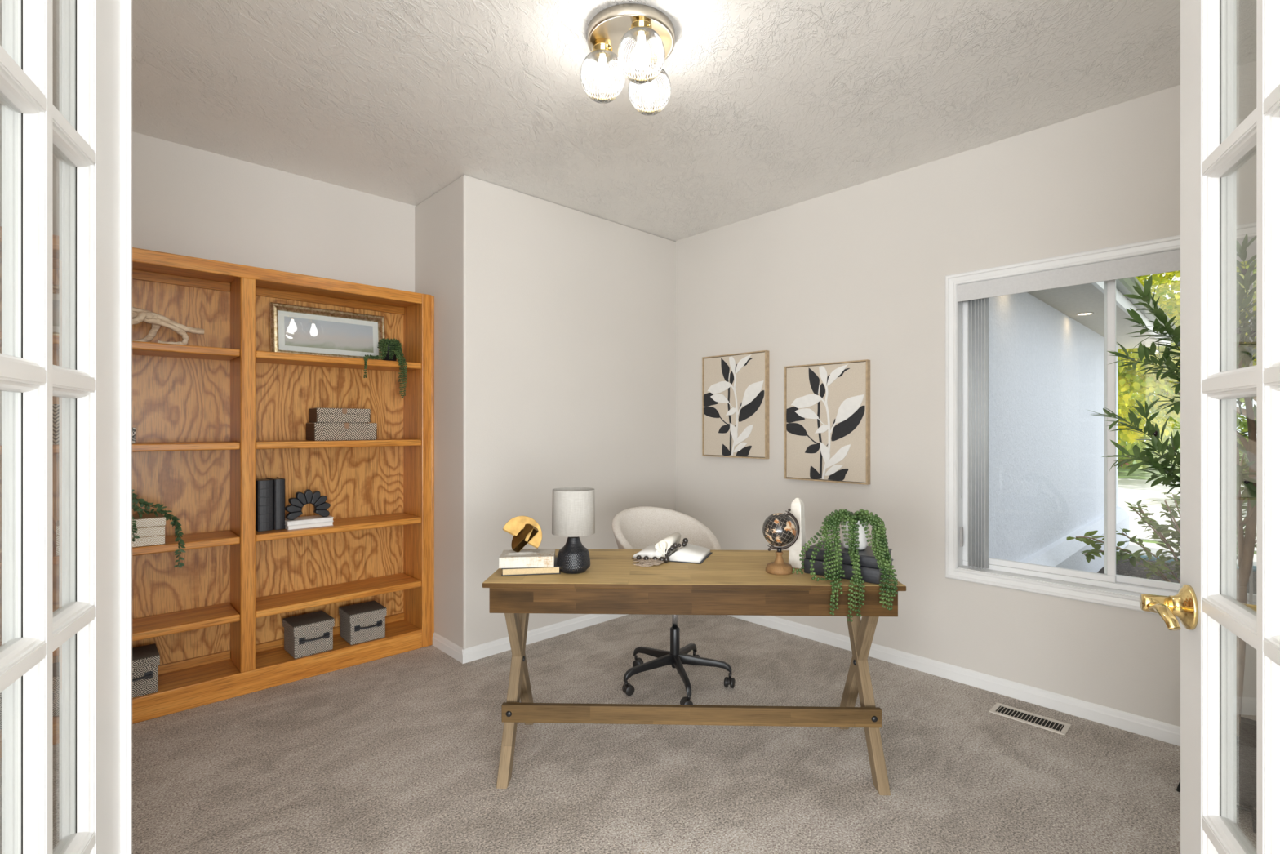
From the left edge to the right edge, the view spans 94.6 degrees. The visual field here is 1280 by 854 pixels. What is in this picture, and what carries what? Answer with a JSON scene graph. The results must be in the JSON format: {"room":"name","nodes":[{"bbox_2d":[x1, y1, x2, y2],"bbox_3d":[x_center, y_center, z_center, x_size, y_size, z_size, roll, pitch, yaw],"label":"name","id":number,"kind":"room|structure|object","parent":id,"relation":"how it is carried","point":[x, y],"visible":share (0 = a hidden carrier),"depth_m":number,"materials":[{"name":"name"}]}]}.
{"room":"office","nodes":[
{"label":"office","id":0,"kind":"room"},
{"bbox_2d":[0,103,415,292],"bbox_3d":[-2.246,-0.051,3.138,2.105,2.743,0.150,0,0,-44],"label":"wall","id":1,"kind":"structure","parent":0,"point":[187,201],"depth_m":3.20,"materials":[{"name":"beige paint"}]},
{"bbox_2d":[414,174,675,648],"bbox_3d":[-0.584,-0.051,4.264,1.894,2.743,0.816,0,0,-44],"label":"wall","id":2,"kind":"structure","parent":0,"point":[555,324],"depth_m":3.65,"materials":[{"name":"beige paint"}]},
{"bbox_2d":[432,631,465,662],"bbox_3d":[-1.117,1.283,3.441,0.014,0.076,0.388,0,0,-44],"label":"baseboard","id":3,"kind":"structure","parent":2,"relation":"attached to","point":[439,642],"depth_m":3.44,"materials":[{"name":"white paint"}]},
{"bbox_2d":[461,613,629,663],"bbox_3d":[-0.357,1.283,3.907,1.759,0.076,0.014,0,0,-44],"label":"baseboard","id":4,"kind":"structure","parent":2,"relation":"attached to","point":[490,648],"depth_m":3.66,"materials":[{"name":"white paint"}]},
{"bbox_2d":[0,613,1256,853],"bbox_3d":[-0.238,1.381,-3.756,12.469,0.120,12.896,0,0,-44],"label":"floor","id":5,"kind":"structure","parent":0,"point":[398,753],"depth_m":2.28,"materials":[{"name":"beige carpet"}]},
{"bbox_2d":[0,0,132,853],"bbox_3d":[-0.744,0.236,0.732,0.051,2.145,0.538,0,0,-27],"label":"door","id":6,"kind":"structure","parent":5,"relation":"on","point":[91,134],"depth_m":0.84,"materials":[{"name":"white wood"}]},
{"bbox_2d":[0,226,434,758],"bbox_3d":[-2.036,0.261,3.034,1.904,2.120,0.290,0,0,-44],"label":"bookcase","id":7,"kind":"object","parent":5,"relation":"on","point":[220,412],"visible":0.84,"depth_m":3.09,"materials":[{"name":"brown wood"}]},
{"bbox_2d":[0,391,1,444],"bbox_3d":[-2.664,-0.044,2.462,0.038,0.236,0.180,0,0,-44],"label":"book","id":8,"kind":"object","parent":7,"relation":"on","point":[0,391],"visible":0.06,"depth_m":2.40,"materials":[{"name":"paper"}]},
{"bbox_2d":[0,662,59,728],"bbox_3d":[-2.562,1.127,2.481,0.198,0.170,0.226,0,0,-44],"label":"storage basket","id":9,"kind":"object","parent":7,"relation":"on","point":[55,665],"visible":0.07,"depth_m":2.48,"materials":[{"name":"grey fabric"}]},
{"bbox_2d":[53,284,59,335],"bbox_3d":[-2.579,-0.509,2.658,0.290,0.251,0.052,0,0,-44],"label":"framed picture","id":10,"kind":"object","parent":7,"relation":"on","point":[55,287],"visible":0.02,"depth_m":2.64,"materials":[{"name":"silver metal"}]},
{"bbox_2d":[53,299,59,326],"bbox_3d":[-2.583,-0.509,2.663,0.154,0.118,0.014,0,0,-44],"label":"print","id":11,"kind":"object","parent":10,"relation":"attached to","point":[55,302],"depth_m":2.64},
{"bbox_2d":[53,424,59,444],"bbox_3d":[-2.498,0.032,2.592,0.199,0.085,0.164,0,0,-44],"label":"box","id":12,"kind":"object","parent":7,"relation":"on","point":[55,427],"visible":0.02,"depth_m":2.50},
{"bbox_2d":[53,404,59,424],"bbox_3d":[-2.500,-0.054,2.590,0.180,0.085,0.164,0,0,-44],"label":"box","id":13,"kind":"object","parent":12,"relation":"on","point":[55,406],"visible":0.02,"depth_m":2.50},
{"bbox_2d":[55,512,165,555],"bbox_3d":[-2.381,0.476,2.665,0.360,0.124,0.204,0,0,-44],"label":"books","id":14,"kind":"object","parent":7,"relation":"on","point":[150,527],"visible":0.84,"depth_m":2.68,"materials":[{"name":"beige paper"}]},
{"bbox_2d":[132,488,186,567],"bbox_3d":[-2.287,0.441,2.679,0.376,0.424,0.173,0,0,-27],"label":"trailing plant","id":15,"kind":"object","parent":14,"relation":"on","point":[141,502],"visible":0.44,"depth_m":2.73,"materials":[{"name":"green plant"}]},
{"bbox_2d":[132,427,135,443],"bbox_3d":[-2.364,0.038,2.686,0.102,0.072,0.092,0,0,-44],"label":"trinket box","id":16,"kind":"object","parent":7,"relation":"on","point":[133,428],"visible":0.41,"depth_m":2.68,"materials":[{"name":"grey"}]},
{"bbox_2d":[132,643,159,697],"bbox_3d":[-2.329,1.127,2.698,0.198,0.170,0.226,0,0,-44],"label":"storage basket","id":17,"kind":"object","parent":7,"relation":"on","point":[146,658],"visible":0.53,"depth_m":2.68,"materials":[{"name":"grey fabric"}]},
{"bbox_2d":[132,306,204,345],"bbox_3d":[-2.250,-0.473,2.743,0.368,0.190,0.128,0,0,-44],"label":"driftwood","id":18,"kind":"object","parent":7,"relation":"on","point":[139,315],"visible":0.7,"depth_m":2.76,"materials":[{"name":"beige wood"}]},
{"bbox_2d":[255,477,273,531],"bbox_3d":[-1.997,0.407,3.123,0.072,0.262,0.175,0,0,-44],"label":"book","id":19,"kind":"object","parent":7,"relation":"on","point":[264,486],"visible":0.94,"depth_m":3.06,"materials":[{"name":"black paper"}]},
{"bbox_2d":[266,476,284,529],"bbox_3d":[-1.950,0.406,3.164,0.050,0.264,0.174,0,0,-44],"label":"book","id":20,"kind":"object","parent":7,"relation":"on","point":[278,482],"visible":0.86,"depth_m":3.10,"materials":[{"name":"black paper"}]},
{"bbox_2d":[282,610,334,658],"bbox_3d":[-1.797,1.127,3.210,0.226,0.170,0.198,0,0,44],"label":"storage basket","id":21,"kind":"object","parent":7,"relation":"on","point":[312,633],"visible":1,"depth_m":3.16,"materials":[{"name":"grey fabric"}]},
{"bbox_2d":[284,521,333,529],"bbox_3d":[-1.807,0.528,3.211,0.220,0.021,0.140,0,0,-44],"label":"book","id":22,"kind":"object","parent":7,"relation":"on","point":[326,523],"visible":0.49,"depth_m":3.16,"materials":[{"name":"white paper"}]},
{"bbox_2d":[284,515,333,525],"bbox_3d":[-1.809,0.505,3.212,0.225,0.023,0.140,0,0,-44],"label":"book","id":23,"kind":"object","parent":22,"relation":"on","point":[314,518],"visible":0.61,"depth_m":3.17,"materials":[{"name":"white paper"}]},
{"bbox_2d":[284,488,330,519],"bbox_3d":[-1.794,0.415,3.194,0.217,0.156,0.033,0,0,-44],"label":"sculpture","id":24,"kind":"object","parent":23,"relation":"on","point":[318,501],"visible":1,"depth_m":3.18,"materials":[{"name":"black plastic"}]},
{"bbox_2d":[269,302,385,359],"bbox_3d":[-1.785,-0.531,3.416,0.607,0.295,0.052,0,0,-44],"label":"framed picture","id":25,"kind":"object","parent":7,"relation":"on","point":[294,329],"visible":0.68,"depth_m":3.39,"materials":[{"name":"silver metal"}]},
{"bbox_2d":[284,315,373,352],"bbox_3d":[-1.790,-0.531,3.421,0.471,0.162,0.016,0,0,-44],"label":"print","id":26,"kind":"object","parent":25,"relation":"attached to","point":[306,333],"depth_m":3.41},
{"bbox_2d":[306,422,377,440],"bbox_3d":[-1.701,0.025,3.372,0.330,0.099,0.173,0,0,-44],"label":"woven box","id":27,"kind":"object","parent":7,"relation":"on","point":[314,431],"visible":1,"depth_m":3.30,"materials":[{"name":"beige fabric"}]},
{"bbox_2d":[308,408,370,422],"bbox_3d":[-1.709,-0.065,3.366,0.283,0.082,0.161,0,0,-44],"label":"woven box","id":28,"kind":"object","parent":27,"relation":"on","point":[315,415],"visible":1,"depth_m":3.30,"materials":[{"name":"beige fabric"}]},
{"bbox_2d":[338,600,386,644],"bbox_3d":[-1.594,1.127,3.404,0.198,0.170,0.226,0,0,-43],"label":"storage basket","id":29,"kind":"object","parent":7,"relation":"on","point":[362,622],"visible":1,"depth_m":3.35,"materials":[{"name":"grey fabric"}]},
{"bbox_2d":[363,337,407,398],"bbox_3d":[-1.502,-0.345,3.431,0.258,0.355,0.202,0,0,-44],"label":"trailing plant","id":30,"kind":"object","parent":7,"relation":"on","point":[391,349],"visible":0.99,"depth_m":3.44,"materials":[{"name":"plant"}]},
{"bbox_2d":[612,506,734,704],"bbox_3d":[0.152,0.883,3.078,0.581,0.872,0.600,0,0,-44],"label":"office chair","id":31,"kind":"object","parent":5,"relation":"on","point":[641,527],"visible":0.42,"depth_m":3.17,"materials":[{"name":"beige fabric"}]},
{"bbox_2d":[482,548,906,795],"bbox_3d":[0.195,0.941,2.406,1.511,0.760,0.600,0,0,2],"label":"desk","id":32,"kind":"object","parent":5,"relation":"on","point":[727,582],"visible":0.7,"depth_m":2.23,"materials":[{"name":"brown wood"}]},
{"bbox_2d":[501,556,560,576],"bbox_3d":[-0.425,0.546,2.318,0.220,0.028,0.165,0,0,-9],"label":"book","id":33,"kind":"object","parent":32,"relation":"on","point":[548,570],"visible":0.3,"depth_m":2.24,"materials":[{"name":"white paper"}]},
{"bbox_2d":[498,548,555,568],"bbox_3d":[-0.436,0.511,2.302,0.204,0.040,0.140,0,0,-6],"label":"book","id":34,"kind":"object","parent":33,"relation":"on","point":[544,557],"visible":1,"depth_m":2.24,"materials":[{"name":"white paper"}]},
{"bbox_2d":[502,515,542,551],"bbox_3d":[-0.466,0.424,2.337,0.156,0.142,0.086,0,0,0],"label":"sculpture","id":35,"kind":"object","parent":34,"relation":"on","point":[525,530],"visible":1,"depth_m":2.33,"materials":[{"name":"gold metal"}]},
{"bbox_2d":[551,487,595,573],"bbox_3d":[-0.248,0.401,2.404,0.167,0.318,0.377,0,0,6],"label":"table lamp","id":36,"kind":"object","parent":32,"relation":"on","point":[573,508],"visible":1,"depth_m":2.24,"materials":[{"name":"black ceramic"}]},
{"bbox_2d":[631,532,712,564],"bbox_3d":[0.143,0.518,2.572,0.302,0.084,0.224,0,0,19],"label":"open book","id":37,"kind":"object","parent":32,"relation":"on","point":[690,553],"visible":0.84,"depth_m":2.51,"materials":[{"name":"white paper"}]},
{"bbox_2d":[633,537,688,566],"bbox_3d":[0.062,0.526,2.518,0.180,0.069,0.326,0,0,28],"label":"bead garland","id":38,"kind":"object","parent":37,"relation":"on","point":[646,561],"visible":0.98,"depth_m":2.44},
{"bbox_2d":[762,508,799,574],"bbox_3d":[0.539,0.438,2.285,0.129,0.245,0.129,0,0,36],"label":"desk globe","id":39,"kind":"object","parent":32,"relation":"on","point":[780,530],"visible":1,"depth_m":2.25,"materials":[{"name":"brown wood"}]},
{"bbox_2d":[788,497,805,568],"bbox_3d":[0.632,0.422,2.371,0.057,0.276,0.057,0,0,36],"label":"obelisk","id":40,"kind":"object","parent":32,"relation":"on","point":[797,504],"visible":0.75,"depth_m":2.35,"materials":[{"name":"ceramic"}]},
{"bbox_2d":[791,508,897,622],"bbox_3d":[0.767,0.495,2.152,0.309,0.376,0.286,0,0,-22],"label":"trailing plant","id":41,"kind":"object","parent":32,"relation":"on","point":[855,527],"visible":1,"depth_m":2.13,"materials":[{"name":"green plant"}]},
{"bbox_2d":[804,558,893,584],"bbox_3d":[0.800,0.533,2.264,0.276,0.054,0.205,0,0,37],"label":"book","id":42,"kind":"object","parent":32,"relation":"on","point":[870,575],"visible":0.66,"depth_m":2.17,"materials":[{"name":"black fabric"}]},
{"bbox_2d":[805,541,892,568],"bbox_3d":[0.800,0.486,2.264,0.270,0.040,0.190,0,0,37],"label":"book","id":43,"kind":"object","parent":42,"relation":"on","point":[867,558],"visible":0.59,"depth_m":2.19,"materials":[{"name":"black fabric"}]},
{"bbox_2d":[988,702,1071,735],"bbox_3d":[1.762,1.317,2.675,0.125,0.006,0.292,0,0,-44],"label":"floor vent","id":44,"kind":"object","parent":5,"relation":"in","point":[1037,720],"visible":1,"depth_m":2.67,"materials":[{"name":"beige metal"}]},
{"bbox_2d":[1085,233,1256,832],"bbox_3d":[1.940,0.333,2.024,0.926,1.963,0.348,0,0,0],"label":"tree","id":45,"kind":"object","parent":5,"relation":"on","point":[1246,727],"visible":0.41,"depth_m":1.97,"materials":[{"name":"green plant"}]},
{"bbox_2d":[1139,0,1279,853],"bbox_3d":[0.783,0.236,0.718,0.160,2.145,0.557,0,0,27],"label":"door","id":46,"kind":"structure","parent":5,"relation":"on","point":[1210,614],"depth_m":0.88,"materials":[{"name":"white wood"}]},
{"bbox_2d":[0,0,1256,241],"bbox_3d":[-0.116,-1.497,2.237,4.016,0.150,4.395,0,0,-44],"label":"ceiling","id":47,"kind":"structure","parent":0,"point":[772,105],"depth_m":2.48,"materials":[{"name":"white paint"}]},
{"bbox_2d":[580,3,674,115],"bbox_3d":[-0.008,-1.300,2.136,0.355,0.243,0.351,0,0,-44],"label":"ceiling light","id":48,"kind":"object","parent":47,"relation":"attached to","point":[637,37],"visible":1,"depth_m":2.10,"materials":[{"name":"glass"}]},
{"bbox_2d":[675,61,1256,726],"bbox_3d":[1.502,-0.051,3.342,0.150,2.743,3.400,0,0,-44],"label":"wall","id":49,"kind":"structure","parent":0,"point":[859,272],"depth_m":3.19,"materials":[{"name":"beige paint"}]},
{"bbox_2d":[702,350,768,458],"bbox_3d":[0.653,-0.147,4.092,0.040,0.716,0.546,0,0,-44],"label":"picture","id":50,"kind":"object","parent":49,"relation":"attached to","point":[735,386],"visible":1,"depth_m":4.06,"materials":[{"name":"beige paper"}]},
{"bbox_2d":[784,359,870,484],"bbox_3d":[1.127,-0.028,3.595,0.040,0.718,0.547,0,0,-44],"label":"picture","id":51,"kind":"object","parent":49,"relation":"attached to","point":[827,406],"visible":1,"depth_m":3.56,"materials":[{"name":"beige paper"}]},
{"bbox_2d":[726,614,1180,746],"bbox_3d":[1.443,1.283,3.285,0.014,0.076,3.400,0,0,-44],"label":"baseboard","id":52,"kind":"structure","parent":49,"relation":"attached to","point":[1140,725],"depth_m":2.93,"materials":[{"name":"white paint"}]},
{"bbox_2d":[945,222,1256,617],"bbox_3d":[2.118,-0.002,2.682,0.169,1.586,1.323,0,0,-44],"label":"window","id":53,"kind":"structure","parent":49,"relation":"in","point":[1108,588],"depth_m":2.84,"materials":[{"name":"white paint"}]},
{"bbox_2d":[956,237,1256,604],"bbox_3d":[2.089,-0.006,2.654,0.074,1.458,1.209,0,0,-44],"label":"vertical blind","id":54,"kind":"object","parent":53,"relation":"attached to","point":[977,295],"visible":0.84,"depth_m":3.00,"materials":[{"name":"white plastic"}]},
{"label":"outside","id":55,"kind":"structure","parent":0,"visible":0},
{"bbox_2d":[1118,478,1256,551],"bbox_3d":[10.140,1.440,11.753,11.100,0.014,21.000,0,0,-44],"label":"driveway","id":56,"kind":"structure","parent":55,"point":[1130,491],"depth_m":11.46,"materials":[{"name":"concrete"}]},
{"bbox_2d":[1118,360,1180,466],"bbox_3d":[12.201,-0.464,17.028,4.651,3.850,6.283,0,0,-44],"label":"ornamental tree","id":57,"kind":"object","parent":56,"relation":"on","point":[1128,447],"visible":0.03,"depth_m":15.01,"materials":[{"name":"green plant"}]},
{"bbox_2d":[1118,259,1256,444],"bbox_3d":[10.786,-1.613,10.309,5.049,6.143,7.564,0,0,-44],"label":"maple tree","id":58,"kind":"object","parent":56,"relation":"on","point":[1129,380],"visible":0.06,"depth_m":10.87,"materials":[{"name":"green plant"}]},
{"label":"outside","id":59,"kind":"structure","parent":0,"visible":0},
{"bbox_2d":[1118,442,1256,554],"bbox_3d":[19.321,1.534,32.960,66.531,0.175,39.000,0,0,-44],"label":"ground","id":60,"kind":"structure","parent":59,"point":[1122,473],"depth_m":17.89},
{"bbox_2d":[988,292,1118,561],"bbox_3d":[3.720,0.206,5.349,5.831,2.430,0.200,0,0,-44],"label":"wall","id":61,"kind":"structure","parent":60,"relation":"on","point":[1046,367],"depth_m":4.72,"materials":[{"name":"paint"}]},
{"bbox_2d":[1019,506,1129,572],"bbox_3d":[3.826,1.198,5.239,5.831,0.445,0.115,0,0,-44],"label":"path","id":62,"kind":"structure","parent":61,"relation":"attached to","point":[1062,553],"depth_m":5.31,"materials":[{"name":"concrete"}]},
{"bbox_3d":[2.486,-1.609,7.004,6.331,1.140,5.300,0,0,-44],"label":"roof","id":63,"kind":"structure","parent":61,"relation":"on","visible":0},
{"bbox_2d":[1027,283,1162,349],"bbox_3d":[4.039,-1.016,5.377,6.331,0.015,0.640,0,0,-44],"label":"soffit","id":64,"kind":"structure","parent":63,"relation":"attached to","point":[1071,300],"depth_m":5.09,"materials":[{"name":"white paint"}]},
{"bbox_2d":[1075,312,1093,315],"bbox_3d":[3.963,-1.006,5.262,0.130,0.004,0.130,0,0,-44],"label":"recessed light","id":65,"kind":"object","parent":64,"relation":"attached to","point":[1081,313],"visible":1,"depth_m":5.26,"materials":[{"name":"white"}]},
{"bbox_2d":[1091,281,1170,346],"bbox_3d":[4.269,-1.059,5.136,6.331,0.180,0.025,0,0,-44],"label":"fascia","id":66,"kind":"object","parent":63,"relation":"attached to","point":[1122,302],"visible":0.14,"depth_m":4.92,"materials":[{"name":"white paint"}]},
{"bbox_2d":[1115,276,1176,339],"bbox_3d":[4.313,-1.109,5.090,6.331,0.090,0.098,0,0,-44],"label":"gutter","id":67,"kind":"object","parent":63,"relation":"attached to","point":[1125,286],"visible":0.1,"depth_m":4.75,"materials":[{"name":"white metal"}]},
{"bbox_2d":[1097,557,1256,594],"bbox_3d":[5.951,1.433,2.397,4.981,0.028,7.250,0,0,-44],"label":"flower bed","id":68,"kind":"object","parent":60,"relation":"on","point":[1126,568],"visible":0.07,"depth_m":5.79,"materials":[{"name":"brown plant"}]},
{"bbox_2d":[1066,448,1256,583],"bbox_3d":[4.169,0.765,4.644,1.183,1.316,1.452,0,0,43],"label":"shrub","id":69,"kind":"object","parent":68,"relation":"on","point":[1161,531],"visible":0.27,"depth_m":4.65,"materials":[{"name":"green plant"}]},
{"bbox_2d":[1128,553,1256,571],"bbox_3d":[7.140,1.406,3.232,1.218,0.070,7.817,0,0,-22],"label":"edging","id":70,"kind":"object","parent":68,"relation":"on","point":[1143,557],"visible":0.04,"depth_m":6.24,"materials":[{"name":"white concrete"}]},
{"bbox_2d":[1118,361,1255,470],"bbox_3d":[18.116,-0.357,20.038,4.479,5.362,28.751,0,0,-44],"label":"hedge","id":71,"kind":"object","parent":60,"relation":"on","point":[1243,424],"visible":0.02,"depth_m":19.23,"materials":[{"name":"green plant"}]},
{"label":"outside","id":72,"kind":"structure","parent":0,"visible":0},
{"bbox_2d":[1123,541,1256,565],"bbox_3d":[7.092,1.439,3.487,4.125,0.016,7.250,0,0,-44],"label":"path","id":73,"kind":"structure","parent":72,"point":[1133,547],"depth_m":6.93,"materials":[{"name":"concrete"}]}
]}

